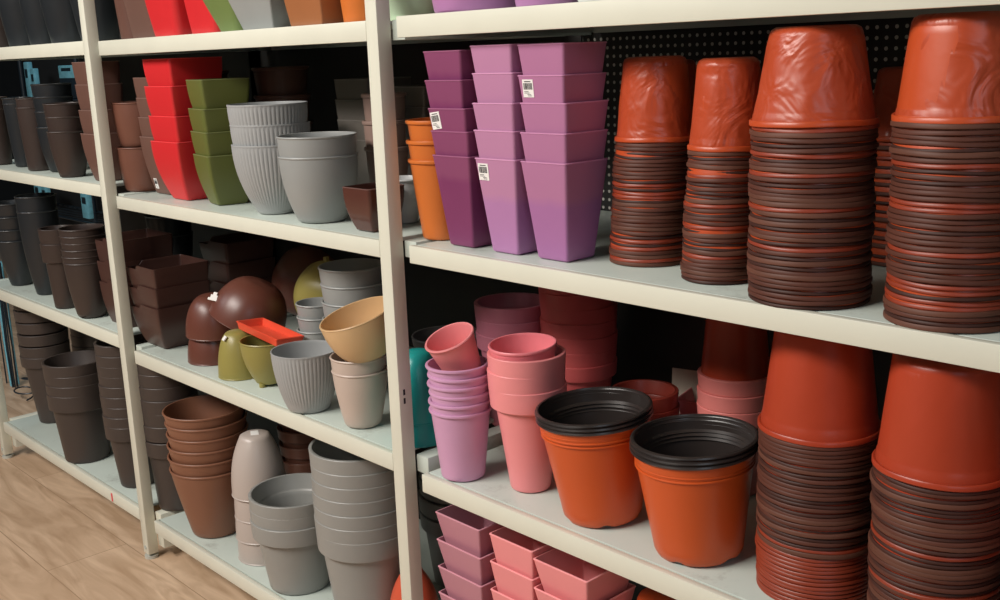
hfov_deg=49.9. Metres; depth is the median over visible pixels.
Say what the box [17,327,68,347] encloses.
round pot
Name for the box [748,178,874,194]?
nursery pot
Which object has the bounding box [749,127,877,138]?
nursery pot
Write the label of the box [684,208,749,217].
nursery pot
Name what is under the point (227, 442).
round pot
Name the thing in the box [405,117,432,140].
round pot
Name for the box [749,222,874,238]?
nursery pot
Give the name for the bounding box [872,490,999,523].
nursery pot
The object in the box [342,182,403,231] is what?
square pot
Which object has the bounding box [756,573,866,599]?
nursery pot
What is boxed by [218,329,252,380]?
round pot
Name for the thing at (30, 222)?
round pot
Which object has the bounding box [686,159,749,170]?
nursery pot
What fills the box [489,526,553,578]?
square pot
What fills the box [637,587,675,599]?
nursery pot
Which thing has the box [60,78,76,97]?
box
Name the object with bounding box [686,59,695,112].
nursery pot
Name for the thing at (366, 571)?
round pot
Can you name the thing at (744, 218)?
nursery pot
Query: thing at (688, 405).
tray
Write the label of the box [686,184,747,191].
nursery pot
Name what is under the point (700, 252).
nursery pot
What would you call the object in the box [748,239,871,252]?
nursery pot
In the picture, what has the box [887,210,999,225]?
nursery pot
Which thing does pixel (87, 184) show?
metal shelf
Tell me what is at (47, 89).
round pot
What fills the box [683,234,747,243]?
nursery pot
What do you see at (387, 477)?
round pot
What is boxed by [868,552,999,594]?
nursery pot
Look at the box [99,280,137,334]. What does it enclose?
square pot
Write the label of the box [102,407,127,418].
round pot
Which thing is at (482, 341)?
round pot
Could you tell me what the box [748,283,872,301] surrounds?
nursery pot
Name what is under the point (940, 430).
nursery pot
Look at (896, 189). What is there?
nursery pot
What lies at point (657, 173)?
nursery pot
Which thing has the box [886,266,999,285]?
nursery pot
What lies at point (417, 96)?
square pot
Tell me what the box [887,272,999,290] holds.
nursery pot
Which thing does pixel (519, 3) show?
round pot
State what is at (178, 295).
square pot
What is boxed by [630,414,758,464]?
nursery pot
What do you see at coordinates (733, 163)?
nursery pot
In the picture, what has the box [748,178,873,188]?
nursery pot
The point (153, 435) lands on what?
round pot
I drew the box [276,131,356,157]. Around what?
round pot
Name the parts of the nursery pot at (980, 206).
pot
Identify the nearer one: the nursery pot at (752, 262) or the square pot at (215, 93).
the nursery pot at (752, 262)
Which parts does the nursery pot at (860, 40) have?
pot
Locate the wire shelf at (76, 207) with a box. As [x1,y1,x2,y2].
[57,203,104,227]
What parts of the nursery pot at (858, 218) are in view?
pot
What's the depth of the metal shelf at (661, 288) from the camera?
1.22 m
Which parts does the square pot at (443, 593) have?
pot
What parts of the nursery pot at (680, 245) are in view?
pot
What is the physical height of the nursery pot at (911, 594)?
0.122 m
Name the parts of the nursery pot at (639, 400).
pot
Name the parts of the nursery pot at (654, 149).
pot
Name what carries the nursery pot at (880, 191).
on the nursery pot at (883, 200)
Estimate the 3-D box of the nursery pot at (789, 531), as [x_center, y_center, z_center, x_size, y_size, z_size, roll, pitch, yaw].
[0.366,0.189,1.238,0.135,0.125,0.135,9,17,41]
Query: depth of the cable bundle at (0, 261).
3.90 m
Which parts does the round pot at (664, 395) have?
pot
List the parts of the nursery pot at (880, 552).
pot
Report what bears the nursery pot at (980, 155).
on the nursery pot at (894, 156)
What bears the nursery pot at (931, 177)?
on the nursery pot at (902, 185)
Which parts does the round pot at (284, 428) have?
pot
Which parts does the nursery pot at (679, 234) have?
pot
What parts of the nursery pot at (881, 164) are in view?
pot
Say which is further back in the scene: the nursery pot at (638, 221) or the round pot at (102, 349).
the round pot at (102, 349)
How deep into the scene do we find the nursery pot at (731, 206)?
1.22 m
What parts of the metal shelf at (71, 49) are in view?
plate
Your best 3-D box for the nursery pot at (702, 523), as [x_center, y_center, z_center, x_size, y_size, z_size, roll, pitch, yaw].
[0.243,0.246,1.352,0.159,0.151,0.159,-3,13,-2]
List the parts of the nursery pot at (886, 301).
pot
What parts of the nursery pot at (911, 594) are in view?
pot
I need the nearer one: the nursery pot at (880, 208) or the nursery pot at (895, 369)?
the nursery pot at (895, 369)
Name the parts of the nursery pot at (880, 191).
pot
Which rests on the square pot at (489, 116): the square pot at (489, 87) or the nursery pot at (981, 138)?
the square pot at (489, 87)
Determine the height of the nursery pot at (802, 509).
0.125 m
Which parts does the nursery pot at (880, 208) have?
pot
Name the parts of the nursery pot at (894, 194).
pot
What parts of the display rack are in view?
post, post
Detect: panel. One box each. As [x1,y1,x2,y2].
[102,35,279,449]
[249,35,581,518]
[583,17,913,599]
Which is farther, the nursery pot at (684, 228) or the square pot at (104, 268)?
the square pot at (104, 268)
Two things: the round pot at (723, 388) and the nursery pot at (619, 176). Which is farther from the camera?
the round pot at (723, 388)
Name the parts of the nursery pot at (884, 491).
pot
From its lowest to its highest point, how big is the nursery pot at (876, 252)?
0.086 m
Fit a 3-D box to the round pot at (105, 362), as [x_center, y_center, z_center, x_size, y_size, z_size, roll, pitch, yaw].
[-0.903,0.200,2.603,0.129,0.162,0.129,6,15,31]
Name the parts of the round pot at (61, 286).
pot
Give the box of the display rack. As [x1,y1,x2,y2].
[8,58,124,234]
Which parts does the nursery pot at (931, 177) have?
pot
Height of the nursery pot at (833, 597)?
0.125 m
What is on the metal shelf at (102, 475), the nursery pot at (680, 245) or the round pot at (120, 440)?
the round pot at (120, 440)
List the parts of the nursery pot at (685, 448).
pot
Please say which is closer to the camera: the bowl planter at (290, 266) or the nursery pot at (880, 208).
the nursery pot at (880, 208)
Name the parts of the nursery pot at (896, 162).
pot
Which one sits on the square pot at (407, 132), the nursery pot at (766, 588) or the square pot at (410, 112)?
the square pot at (410, 112)
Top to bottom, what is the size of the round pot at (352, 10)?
0.100 m
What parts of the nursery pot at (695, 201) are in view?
pot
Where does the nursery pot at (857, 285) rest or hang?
on the nursery pot at (781, 291)
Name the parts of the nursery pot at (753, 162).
pot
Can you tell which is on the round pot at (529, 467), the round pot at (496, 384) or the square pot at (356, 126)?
the round pot at (496, 384)
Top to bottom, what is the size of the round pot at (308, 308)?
0.080 m
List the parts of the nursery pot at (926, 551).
pot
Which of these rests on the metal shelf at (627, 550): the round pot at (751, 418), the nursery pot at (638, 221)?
the round pot at (751, 418)
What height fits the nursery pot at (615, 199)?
0.104 m
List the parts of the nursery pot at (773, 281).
pot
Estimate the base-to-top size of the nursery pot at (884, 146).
0.086 m
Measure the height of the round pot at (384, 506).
0.184 m
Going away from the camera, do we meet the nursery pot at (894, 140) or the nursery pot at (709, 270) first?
the nursery pot at (894, 140)
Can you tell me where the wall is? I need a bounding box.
[0,60,34,200]
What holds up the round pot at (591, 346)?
on the round pot at (603, 358)
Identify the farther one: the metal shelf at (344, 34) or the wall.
the wall
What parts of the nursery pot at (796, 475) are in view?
pot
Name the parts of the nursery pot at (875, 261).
pot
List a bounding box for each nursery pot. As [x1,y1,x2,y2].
[534,387,652,441]
[535,393,652,445]
[536,409,653,527]
[609,240,682,255]
[609,250,681,259]
[609,257,680,266]
[610,230,682,239]
[610,231,682,243]
[610,238,682,247]
[610,240,682,251]
[610,254,681,262]
[611,193,683,215]
[611,215,682,223]
[611,219,682,227]
[611,223,683,231]
[611,227,681,235]
[612,95,687,175]
[612,173,686,179]
[612,180,686,187]
[612,185,686,191]
[612,191,683,212]
[612,192,685,199]
[612,196,684,203]
[612,197,684,207]
[612,213,682,219]
[613,87,686,167]
[613,151,688,163]
[613,165,687,171]
[613,174,685,183]
[613,185,685,196]
[614,55,691,142]
[614,153,687,159]
[615,71,686,151]
[616,64,690,147]
[626,146,687,155]
[629,418,758,480]
[629,424,757,566]
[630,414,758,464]
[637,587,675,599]
[680,253,746,272]
[680,265,746,276]
[681,270,747,280]
[681,274,747,284]
[682,226,748,238]
[682,237,746,246]
[682,238,747,251]
[682,242,747,256]
[682,250,746,259]
[682,253,746,263]
[682,254,746,268]
[683,167,748,208]
[683,205,750,213]
[683,209,748,221]
[683,217,748,226]
[683,221,748,230]
[683,226,700,232]
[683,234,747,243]
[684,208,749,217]
[685,182,747,195]
[685,195,748,204]
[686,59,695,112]
[686,96,748,182]
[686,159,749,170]
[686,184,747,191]
[686,194,748,199]
[687,57,760,152]
[687,69,751,156]
[687,168,748,173]
[687,169,748,178]
[687,181,747,187]
[688,155,750,160]
[688,156,750,165]
[747,241,871,257]
[747,250,871,267]
[747,257,870,272]
[747,260,871,276]
[747,265,871,281]
[747,270,871,286]
[748,170,874,183]
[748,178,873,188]
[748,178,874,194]
[748,186,874,198]
[748,190,875,203]
[748,200,873,213]
[748,228,874,242]
[748,233,871,247]
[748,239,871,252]
[748,247,870,261]
[748,276,872,290]
[748,280,869,295]
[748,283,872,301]
[748,287,871,305]
[748,293,870,309]
[749,24,879,127]
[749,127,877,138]
[749,155,876,168]
[749,161,877,173]
[749,168,875,178]
[749,189,876,208]
[749,204,875,218]
[749,212,874,228]
[749,220,872,232]
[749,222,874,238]
[750,133,878,143]
[750,139,876,148]
[750,148,876,159]
[750,211,874,222]
[751,139,878,153]
[751,149,877,163]
[752,34,879,132]
[755,535,867,571]
[755,536,867,566]
[756,487,870,517]
[756,492,871,526]
[756,506,870,539]
[756,512,867,546]
[756,527,867,563]
[756,546,867,574]
[756,548,866,582]
[756,555,868,591]
[756,562,867,595]
[756,565,867,599]
[756,571,867,599]
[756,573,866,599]
[756,577,866,599]
[757,331,880,447]
[757,464,871,496]
[757,476,869,504]
[757,481,870,513]
[757,494,871,521]
[757,503,870,533]
[757,523,867,550]
[757,524,867,559]
[757,550,867,578]
[757,558,868,586]
[758,427,878,450]
[758,429,877,455]
[758,433,875,459]
[758,438,871,468]
[758,446,872,476]
[758,455,869,485]
[758,461,870,493]
[758,475,871,501]
[758,484,869,509]
[758,505,871,530]
[758,526,867,554]
[759,439,871,463]
[759,455,869,480]
[759,463,870,488]
[759,518,867,543]
[760,448,871,472]
[867,556,999,597]
[867,570,998,599]
[868,530,999,575]
[868,541,999,584]
[868,551,999,589]
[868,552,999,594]
[868,565,999,599]
[868,576,999,599]
[868,580,999,599]
[868,584,878,599]
[869,528,999,570]
[869,544,999,580]
[869,567,999,599]
[870,467,999,510]
[870,493,999,533]
[871,247,887,258]
[871,257,885,266]
[871,353,999,492]
[871,482,999,514]
[871,485,999,518]
[871,490,999,529]
[871,504,999,538]
[871,507,999,542]
[871,519,999,561]
[871,529,999,566]
[872,230,885,240]
[872,239,886,248]
[872,360,999,495]
[872,468,999,504]
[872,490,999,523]
[872,513,999,547]
[872,516,999,552]
[873,66,902,141]
[873,177,890,186]
[873,221,887,231]
[873,468,999,499]
[873,523,999,556]
[874,160,892,178]
[874,195,889,204]
[874,204,888,213]
[874,204,888,222]
[875,159,891,169]
[875,186,889,195]
[876,150,891,159]
[877,142,891,150]
[883,294,999,317]
[883,302,999,322]
[883,310,999,333]
[884,286,999,307]
[884,308,999,327]
[885,235,999,253]
[885,245,999,264]
[885,280,999,301]
[885,292,999,311]
[886,222,999,242]
[886,231,999,247]
[886,255,999,274]
[886,262,999,280]
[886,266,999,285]
[886,276,999,296]
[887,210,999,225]
[887,242,999,258]
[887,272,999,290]
[888,202,999,219]
[888,216,999,231]
[888,222,999,235]
[888,254,999,268]
[889,143,999,158]
[889,184,999,197]
[889,190,999,203]
[889,200,999,214]
[890,25,999,129]
[890,136,999,147]
[890,165,999,181]
[890,196,999,209]
[891,11,999,123]
[891,131,999,141]
[891,143,999,152]
[891,153,999,163]
[891,159,999,169]
[891,175,999,186]
[891,179,999,192]
[892,126,999,135]
[892,164,999,175]
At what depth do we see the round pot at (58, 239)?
2.64 m
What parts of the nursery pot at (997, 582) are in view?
pot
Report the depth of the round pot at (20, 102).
2.66 m
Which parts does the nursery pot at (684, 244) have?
pot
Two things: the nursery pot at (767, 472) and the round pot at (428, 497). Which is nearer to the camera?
the nursery pot at (767, 472)
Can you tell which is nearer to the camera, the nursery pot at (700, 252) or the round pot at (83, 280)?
the nursery pot at (700, 252)
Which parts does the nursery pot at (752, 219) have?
pot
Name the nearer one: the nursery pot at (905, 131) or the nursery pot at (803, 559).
the nursery pot at (905, 131)
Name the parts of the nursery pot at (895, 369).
pot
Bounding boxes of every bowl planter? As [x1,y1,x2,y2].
[186,292,230,341]
[188,339,220,365]
[208,276,286,329]
[271,246,333,315]
[293,256,328,310]
[319,296,385,362]
[389,0,434,20]
[411,325,478,350]
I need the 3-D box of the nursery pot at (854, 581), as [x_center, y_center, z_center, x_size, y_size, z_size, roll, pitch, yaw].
[0.369,0.246,1.252,0.134,0.125,0.134,-3,13,-4]
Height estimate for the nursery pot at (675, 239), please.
0.104 m
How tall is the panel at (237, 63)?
1.530 m
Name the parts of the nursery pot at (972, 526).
pot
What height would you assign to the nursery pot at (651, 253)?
0.104 m
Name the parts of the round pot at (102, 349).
pot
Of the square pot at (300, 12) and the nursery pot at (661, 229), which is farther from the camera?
the square pot at (300, 12)
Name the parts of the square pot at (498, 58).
pot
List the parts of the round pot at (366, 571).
pot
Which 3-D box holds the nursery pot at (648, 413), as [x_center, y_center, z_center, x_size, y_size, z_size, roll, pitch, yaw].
[0.129,0.217,1.464,0.159,0.157,0.159,-3,13,-4]
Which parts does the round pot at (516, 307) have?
pot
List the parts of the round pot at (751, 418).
pot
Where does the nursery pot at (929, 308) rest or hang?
on the nursery pot at (886, 301)
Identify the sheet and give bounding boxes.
[672,368,697,412]
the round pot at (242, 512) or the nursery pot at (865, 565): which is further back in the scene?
the round pot at (242, 512)
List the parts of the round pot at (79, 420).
pot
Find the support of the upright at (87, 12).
on the floor
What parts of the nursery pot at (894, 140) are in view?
pot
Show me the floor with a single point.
(61, 539)
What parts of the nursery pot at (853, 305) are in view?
pot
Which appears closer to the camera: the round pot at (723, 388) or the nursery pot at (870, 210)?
the nursery pot at (870, 210)
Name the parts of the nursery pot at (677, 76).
pot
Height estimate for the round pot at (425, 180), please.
0.120 m
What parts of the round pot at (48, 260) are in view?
pot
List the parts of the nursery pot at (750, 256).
pot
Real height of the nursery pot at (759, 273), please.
0.100 m
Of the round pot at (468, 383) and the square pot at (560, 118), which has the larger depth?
the round pot at (468, 383)
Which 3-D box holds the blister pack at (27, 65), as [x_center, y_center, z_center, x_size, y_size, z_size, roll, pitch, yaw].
[-2.192,-1.027,5.012,0.025,0.160,0.050,-14,17,-41]
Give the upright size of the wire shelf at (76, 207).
0.009 m
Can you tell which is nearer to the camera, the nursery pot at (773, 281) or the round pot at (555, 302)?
the nursery pot at (773, 281)
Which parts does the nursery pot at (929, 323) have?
pot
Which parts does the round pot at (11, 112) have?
pot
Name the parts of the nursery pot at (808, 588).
pot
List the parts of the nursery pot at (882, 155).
pot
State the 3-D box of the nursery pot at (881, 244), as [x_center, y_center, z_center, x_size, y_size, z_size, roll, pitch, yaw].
[0.503,-0.112,1.324,0.112,0.086,0.112,7,16,34]
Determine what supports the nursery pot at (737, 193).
on the nursery pot at (700, 197)
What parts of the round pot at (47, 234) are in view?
pot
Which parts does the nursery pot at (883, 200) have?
pot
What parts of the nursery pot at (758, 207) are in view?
pot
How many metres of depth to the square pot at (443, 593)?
1.72 m
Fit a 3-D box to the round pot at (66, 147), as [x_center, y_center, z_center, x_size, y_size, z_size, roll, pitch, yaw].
[-1.010,-0.345,2.529,0.093,0.108,0.093,6,16,33]
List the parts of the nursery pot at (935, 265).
pot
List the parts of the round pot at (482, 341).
pot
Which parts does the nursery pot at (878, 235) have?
pot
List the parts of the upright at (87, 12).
post, rail, rail, rail, rail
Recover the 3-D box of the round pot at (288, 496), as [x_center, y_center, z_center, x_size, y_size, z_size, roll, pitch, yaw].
[-0.400,0.442,2.115,0.173,0.147,0.173,-8,14,-23]
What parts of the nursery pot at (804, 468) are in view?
pot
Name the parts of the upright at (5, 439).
post, rail, rail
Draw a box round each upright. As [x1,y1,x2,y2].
[0,55,121,458]
[78,0,292,559]
[364,0,590,599]
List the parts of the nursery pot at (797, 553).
pot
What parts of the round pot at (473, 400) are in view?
pot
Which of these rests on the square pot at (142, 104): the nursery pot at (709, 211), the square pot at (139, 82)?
the square pot at (139, 82)
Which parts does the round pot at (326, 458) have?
pot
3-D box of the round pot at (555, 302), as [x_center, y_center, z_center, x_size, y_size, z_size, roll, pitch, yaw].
[0.128,0.043,1.758,0.126,0.130,0.126,-1,13,7]
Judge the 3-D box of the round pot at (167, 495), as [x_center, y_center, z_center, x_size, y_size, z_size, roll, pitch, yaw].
[-0.758,0.397,2.522,0.131,0.172,0.131,0,13,11]
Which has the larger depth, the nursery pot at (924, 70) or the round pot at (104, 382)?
the round pot at (104, 382)
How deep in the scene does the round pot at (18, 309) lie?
3.02 m
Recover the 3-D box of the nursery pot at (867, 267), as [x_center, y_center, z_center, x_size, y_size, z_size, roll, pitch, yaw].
[0.330,-0.086,1.146,0.129,0.100,0.129,0,13,7]
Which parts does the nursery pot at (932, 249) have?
pot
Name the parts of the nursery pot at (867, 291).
pot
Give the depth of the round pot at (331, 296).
1.94 m
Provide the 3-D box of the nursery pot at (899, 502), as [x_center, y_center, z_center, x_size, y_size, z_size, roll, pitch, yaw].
[0.449,0.135,1.093,0.131,0.122,0.131,0,13,8]
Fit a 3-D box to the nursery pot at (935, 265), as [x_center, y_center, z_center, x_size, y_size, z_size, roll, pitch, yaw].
[0.437,-0.088,1.029,0.120,0.099,0.120,4,14,23]
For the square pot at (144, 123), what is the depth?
2.27 m
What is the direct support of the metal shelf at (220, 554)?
attached to the upright at (377, 12)
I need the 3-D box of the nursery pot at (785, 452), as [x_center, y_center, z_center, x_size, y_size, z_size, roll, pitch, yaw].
[0.363,0.098,1.218,0.135,0.125,0.135,9,17,41]
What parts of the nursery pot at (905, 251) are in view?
pot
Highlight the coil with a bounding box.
[13,377,32,400]
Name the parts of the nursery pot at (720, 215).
pot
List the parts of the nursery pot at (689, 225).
pot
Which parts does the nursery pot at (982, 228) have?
pot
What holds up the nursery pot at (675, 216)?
on the nursery pot at (638, 221)
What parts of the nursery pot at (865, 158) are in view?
pot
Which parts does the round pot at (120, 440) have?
pot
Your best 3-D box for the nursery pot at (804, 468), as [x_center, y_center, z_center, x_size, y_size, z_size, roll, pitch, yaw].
[0.364,0.113,1.219,0.133,0.125,0.133,-3,13,-4]
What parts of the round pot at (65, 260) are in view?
pot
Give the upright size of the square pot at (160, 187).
0.122 m
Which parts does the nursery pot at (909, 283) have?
pot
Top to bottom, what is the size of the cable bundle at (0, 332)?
0.460 m
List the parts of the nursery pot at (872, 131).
pot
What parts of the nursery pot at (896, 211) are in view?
pot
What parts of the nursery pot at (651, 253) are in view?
pot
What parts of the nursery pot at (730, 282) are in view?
pot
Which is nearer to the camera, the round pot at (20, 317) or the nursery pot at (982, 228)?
the nursery pot at (982, 228)
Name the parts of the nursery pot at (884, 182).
pot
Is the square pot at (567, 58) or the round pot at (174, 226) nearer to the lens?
the square pot at (567, 58)
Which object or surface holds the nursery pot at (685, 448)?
on the nursery pot at (702, 523)
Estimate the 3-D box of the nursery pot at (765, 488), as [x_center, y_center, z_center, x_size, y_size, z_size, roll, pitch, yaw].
[0.364,0.151,1.231,0.133,0.125,0.133,-2,13,0]
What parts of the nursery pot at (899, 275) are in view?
pot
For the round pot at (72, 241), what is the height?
0.138 m
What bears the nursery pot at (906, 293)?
on the nursery pot at (995, 302)
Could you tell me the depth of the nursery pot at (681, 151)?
1.32 m
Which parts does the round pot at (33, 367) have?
pot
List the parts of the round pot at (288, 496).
pot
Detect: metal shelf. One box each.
[0,41,183,60]
[0,160,123,196]
[0,280,141,347]
[3,414,158,519]
[98,21,559,55]
[116,192,422,256]
[134,316,493,470]
[154,511,444,599]
[396,0,999,37]
[409,210,999,372]
[422,445,773,599]
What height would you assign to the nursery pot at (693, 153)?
0.104 m
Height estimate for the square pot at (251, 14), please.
0.100 m
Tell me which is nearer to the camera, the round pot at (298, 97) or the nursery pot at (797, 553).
the nursery pot at (797, 553)
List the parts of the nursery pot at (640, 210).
pot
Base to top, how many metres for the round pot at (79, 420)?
0.189 m
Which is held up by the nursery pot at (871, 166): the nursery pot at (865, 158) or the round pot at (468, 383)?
the nursery pot at (865, 158)
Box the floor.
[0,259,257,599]
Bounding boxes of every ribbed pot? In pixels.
[226,101,307,125]
[229,120,309,145]
[231,144,292,214]
[270,340,334,413]
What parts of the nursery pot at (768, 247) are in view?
pot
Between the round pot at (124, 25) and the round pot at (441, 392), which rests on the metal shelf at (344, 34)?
the round pot at (124, 25)
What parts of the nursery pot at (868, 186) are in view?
pot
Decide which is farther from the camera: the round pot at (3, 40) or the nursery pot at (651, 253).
the round pot at (3, 40)
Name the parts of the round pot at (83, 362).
pot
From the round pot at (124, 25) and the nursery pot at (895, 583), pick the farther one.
the round pot at (124, 25)
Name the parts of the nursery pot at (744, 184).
pot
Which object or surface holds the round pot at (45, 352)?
on the round pot at (33, 367)
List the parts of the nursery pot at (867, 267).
pot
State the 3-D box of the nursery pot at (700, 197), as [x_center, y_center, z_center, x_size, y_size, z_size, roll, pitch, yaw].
[0.260,-0.172,1.245,0.089,0.104,0.089,-3,13,-6]
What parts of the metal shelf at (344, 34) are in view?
plate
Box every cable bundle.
[0,261,19,385]
[0,263,18,387]
[0,332,13,382]
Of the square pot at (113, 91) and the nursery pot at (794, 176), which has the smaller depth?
the nursery pot at (794, 176)
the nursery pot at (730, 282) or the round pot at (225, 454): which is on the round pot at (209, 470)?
the round pot at (225, 454)
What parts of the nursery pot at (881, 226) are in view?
pot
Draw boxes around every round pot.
[0,0,29,46]
[0,17,8,46]
[0,96,7,113]
[0,108,12,164]
[0,200,16,217]
[0,217,19,230]
[0,230,21,241]
[0,241,32,285]
[1,97,28,123]
[2,103,26,166]
[13,305,28,311]
[13,309,52,323]
[14,192,56,212]
[15,97,33,107]
[15,107,48,170]
[15,321,65,335]
[16,208,58,294]
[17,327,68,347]
[18,338,69,358]
[19,0,50,44]
[20,349,70,422]
[30,83,71,96]
[32,95,72,111]
[34,111,46,126]
[36,127,57,171]
[37,225,68,242]
[39,0,81,42]
[40,238,59,244]
[40,244,71,301]
[41,251,73,308]
[41,350,96,382]
[42,102,80,119]
[45,116,82,131]
[45,364,98,387]
[45,383,99,398]
[46,130,86,177]
[46,392,109,463]
[58,223,104,236]
[59,231,105,250]
[60,242,94,245]
[61,249,98,262]
[61,256,97,270]
[63,262,106,317]
[70,0,119,40]
[70,328,90,336]
[70,334,97,347]
[71,344,93,350]
[93,334,146,357]
[95,354,121,367]
[96,364,122,377]
[98,375,123,387]
[98,383,125,398]
[99,394,126,408]
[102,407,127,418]
[102,413,128,428]
[104,426,153,487]
[110,101,141,147]
[114,0,132,38]
[115,146,155,191]
[137,364,163,375]
[138,374,185,388]
[139,385,196,401]
[140,389,197,415]
[143,415,165,427]
[143,425,167,443]
[144,214,190,235]
[145,441,183,510]
[162,395,243,429]
[164,409,246,441]
[166,421,247,452]
[166,441,235,464]
[167,453,231,477]
[169,466,235,537]
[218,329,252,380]
[231,429,285,502]
[234,499,250,523]
[235,518,259,544]
[238,541,264,565]
[239,335,276,387]
[248,473,313,519]
[249,506,314,530]
[250,517,329,594]
[251,66,308,95]
[253,93,310,119]
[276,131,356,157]
[277,424,314,448]
[278,151,357,222]
[278,423,300,432]
[279,440,309,463]
[281,455,310,473]
[295,297,323,319]
[296,315,321,332]
[296,327,324,339]
[308,438,389,475]
[310,464,393,489]
[311,474,394,503]
[312,489,395,517]
[313,503,396,530]
[314,514,397,544]
[316,532,399,599]
[318,258,381,287]
[320,283,382,305]
[321,299,343,317]
[329,352,385,375]
[331,364,386,428]
[340,0,365,21]
[361,92,406,120]
[362,119,406,147]
[364,145,408,182]
[390,569,437,599]
[399,175,418,223]
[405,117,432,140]
[406,139,435,160]
[408,158,449,239]
[409,348,432,425]
[414,424,436,447]
[418,476,451,505]
[418,489,446,521]
[419,446,436,478]
[419,510,444,587]
[425,322,480,370]
[425,356,487,384]
[427,366,487,388]
[427,379,487,406]
[428,388,489,405]
[428,396,489,415]
[429,402,491,481]
[432,0,515,12]
[474,292,540,323]
[476,319,540,338]
[476,329,498,425]
[487,344,565,379]
[487,367,564,394]
[488,333,556,360]
[489,380,566,492]
[515,0,577,6]
[538,287,583,295]
[538,289,615,310]
[540,302,617,324]
[540,316,616,339]
[540,329,617,354]
[565,345,616,367]
[565,356,616,390]
[612,379,678,413]
[650,402,679,420]
[697,367,766,397]
[697,385,764,413]
[697,400,760,495]
[701,318,768,380]
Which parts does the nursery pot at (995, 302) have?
pot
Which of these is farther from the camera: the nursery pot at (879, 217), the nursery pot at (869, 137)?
the nursery pot at (879, 217)
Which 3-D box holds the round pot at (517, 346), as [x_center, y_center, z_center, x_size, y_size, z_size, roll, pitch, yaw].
[0.033,0.090,1.544,0.099,0.065,0.099,10,18,43]
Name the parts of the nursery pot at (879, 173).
pot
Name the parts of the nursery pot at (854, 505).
pot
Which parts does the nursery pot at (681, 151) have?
pot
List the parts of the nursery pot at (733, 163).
pot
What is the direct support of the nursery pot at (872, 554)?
on the nursery pot at (876, 563)
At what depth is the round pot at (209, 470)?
2.28 m
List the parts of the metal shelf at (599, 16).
plate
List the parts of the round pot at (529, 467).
pot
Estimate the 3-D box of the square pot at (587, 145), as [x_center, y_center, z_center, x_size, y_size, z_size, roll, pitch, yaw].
[0.085,-0.157,1.411,0.084,0.130,0.084,-14,17,-41]
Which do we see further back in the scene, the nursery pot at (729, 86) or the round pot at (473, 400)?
the round pot at (473, 400)
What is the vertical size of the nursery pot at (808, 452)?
0.125 m
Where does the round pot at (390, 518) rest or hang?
on the round pot at (390, 532)
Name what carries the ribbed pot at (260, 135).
on the ribbed pot at (257, 167)
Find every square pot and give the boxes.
[72,61,119,84]
[75,83,122,109]
[78,109,116,133]
[80,133,121,180]
[95,228,172,262]
[97,254,173,282]
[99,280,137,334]
[124,0,155,37]
[127,254,207,289]
[129,279,209,309]
[131,303,190,348]
[133,77,147,97]
[136,98,150,117]
[138,117,152,136]
[140,136,170,194]
[142,56,221,85]
[144,85,192,116]
[145,0,191,36]
[148,115,192,142]
[150,140,207,199]
[184,0,220,33]
[186,78,249,108]
[188,108,229,132]
[190,131,232,155]
[193,153,248,204]
[199,232,273,264]
[203,0,242,31]
[208,256,274,283]
[210,277,271,291]
[228,0,290,29]
[284,0,343,25]
[334,77,410,99]
[335,99,364,119]
[337,120,364,139]
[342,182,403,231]
[356,140,369,183]
[394,84,429,106]
[405,106,429,118]
[406,124,409,139]
[406,144,411,174]
[423,50,474,79]
[425,79,477,108]
[428,108,477,131]
[431,130,478,156]
[432,154,491,247]
[435,504,503,557]
[437,536,495,585]
[438,563,495,599]
[439,588,454,599]
[470,42,551,72]
[472,72,522,102]
[472,102,524,130]
[474,129,525,159]
[475,157,537,254]
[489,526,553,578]
[490,558,540,599]
[490,586,513,599]
[517,41,606,74]
[518,72,606,102]
[520,99,608,133]
[520,129,607,163]
[520,158,607,261]
[533,548,628,599]
[534,582,635,599]
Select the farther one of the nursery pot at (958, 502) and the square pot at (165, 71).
the square pot at (165, 71)
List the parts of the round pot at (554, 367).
pot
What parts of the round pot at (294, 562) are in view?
pot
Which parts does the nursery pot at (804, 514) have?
pot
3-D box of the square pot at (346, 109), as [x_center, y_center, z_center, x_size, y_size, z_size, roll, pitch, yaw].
[-0.235,-0.320,2.029,0.105,0.120,0.105,-14,17,-41]
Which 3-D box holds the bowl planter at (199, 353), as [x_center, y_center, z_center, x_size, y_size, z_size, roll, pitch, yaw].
[-0.605,0.083,2.264,0.109,0.085,0.109,4,14,24]
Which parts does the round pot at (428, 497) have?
pot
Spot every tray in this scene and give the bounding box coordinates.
[236,318,303,345]
[678,387,697,413]
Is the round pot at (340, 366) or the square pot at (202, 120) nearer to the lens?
the round pot at (340, 366)
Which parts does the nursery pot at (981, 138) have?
pot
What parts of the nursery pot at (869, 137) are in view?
pot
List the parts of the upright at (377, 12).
post, rail, rail, rail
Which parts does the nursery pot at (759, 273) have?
pot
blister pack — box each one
[23,62,32,96]
[30,68,39,83]
[34,185,40,192]
[41,187,50,191]
[58,65,74,77]
[80,193,93,218]
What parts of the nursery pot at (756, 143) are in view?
pot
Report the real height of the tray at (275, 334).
0.028 m
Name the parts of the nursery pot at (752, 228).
pot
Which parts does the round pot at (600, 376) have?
pot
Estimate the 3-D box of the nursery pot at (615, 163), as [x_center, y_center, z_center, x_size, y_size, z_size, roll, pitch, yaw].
[0.192,-0.224,1.358,0.101,0.104,0.101,-6,14,-15]
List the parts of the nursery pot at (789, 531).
pot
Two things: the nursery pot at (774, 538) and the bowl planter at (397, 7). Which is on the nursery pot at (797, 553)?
the nursery pot at (774, 538)
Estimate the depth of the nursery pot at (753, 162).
1.08 m
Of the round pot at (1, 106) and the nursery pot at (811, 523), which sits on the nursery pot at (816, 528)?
the nursery pot at (811, 523)

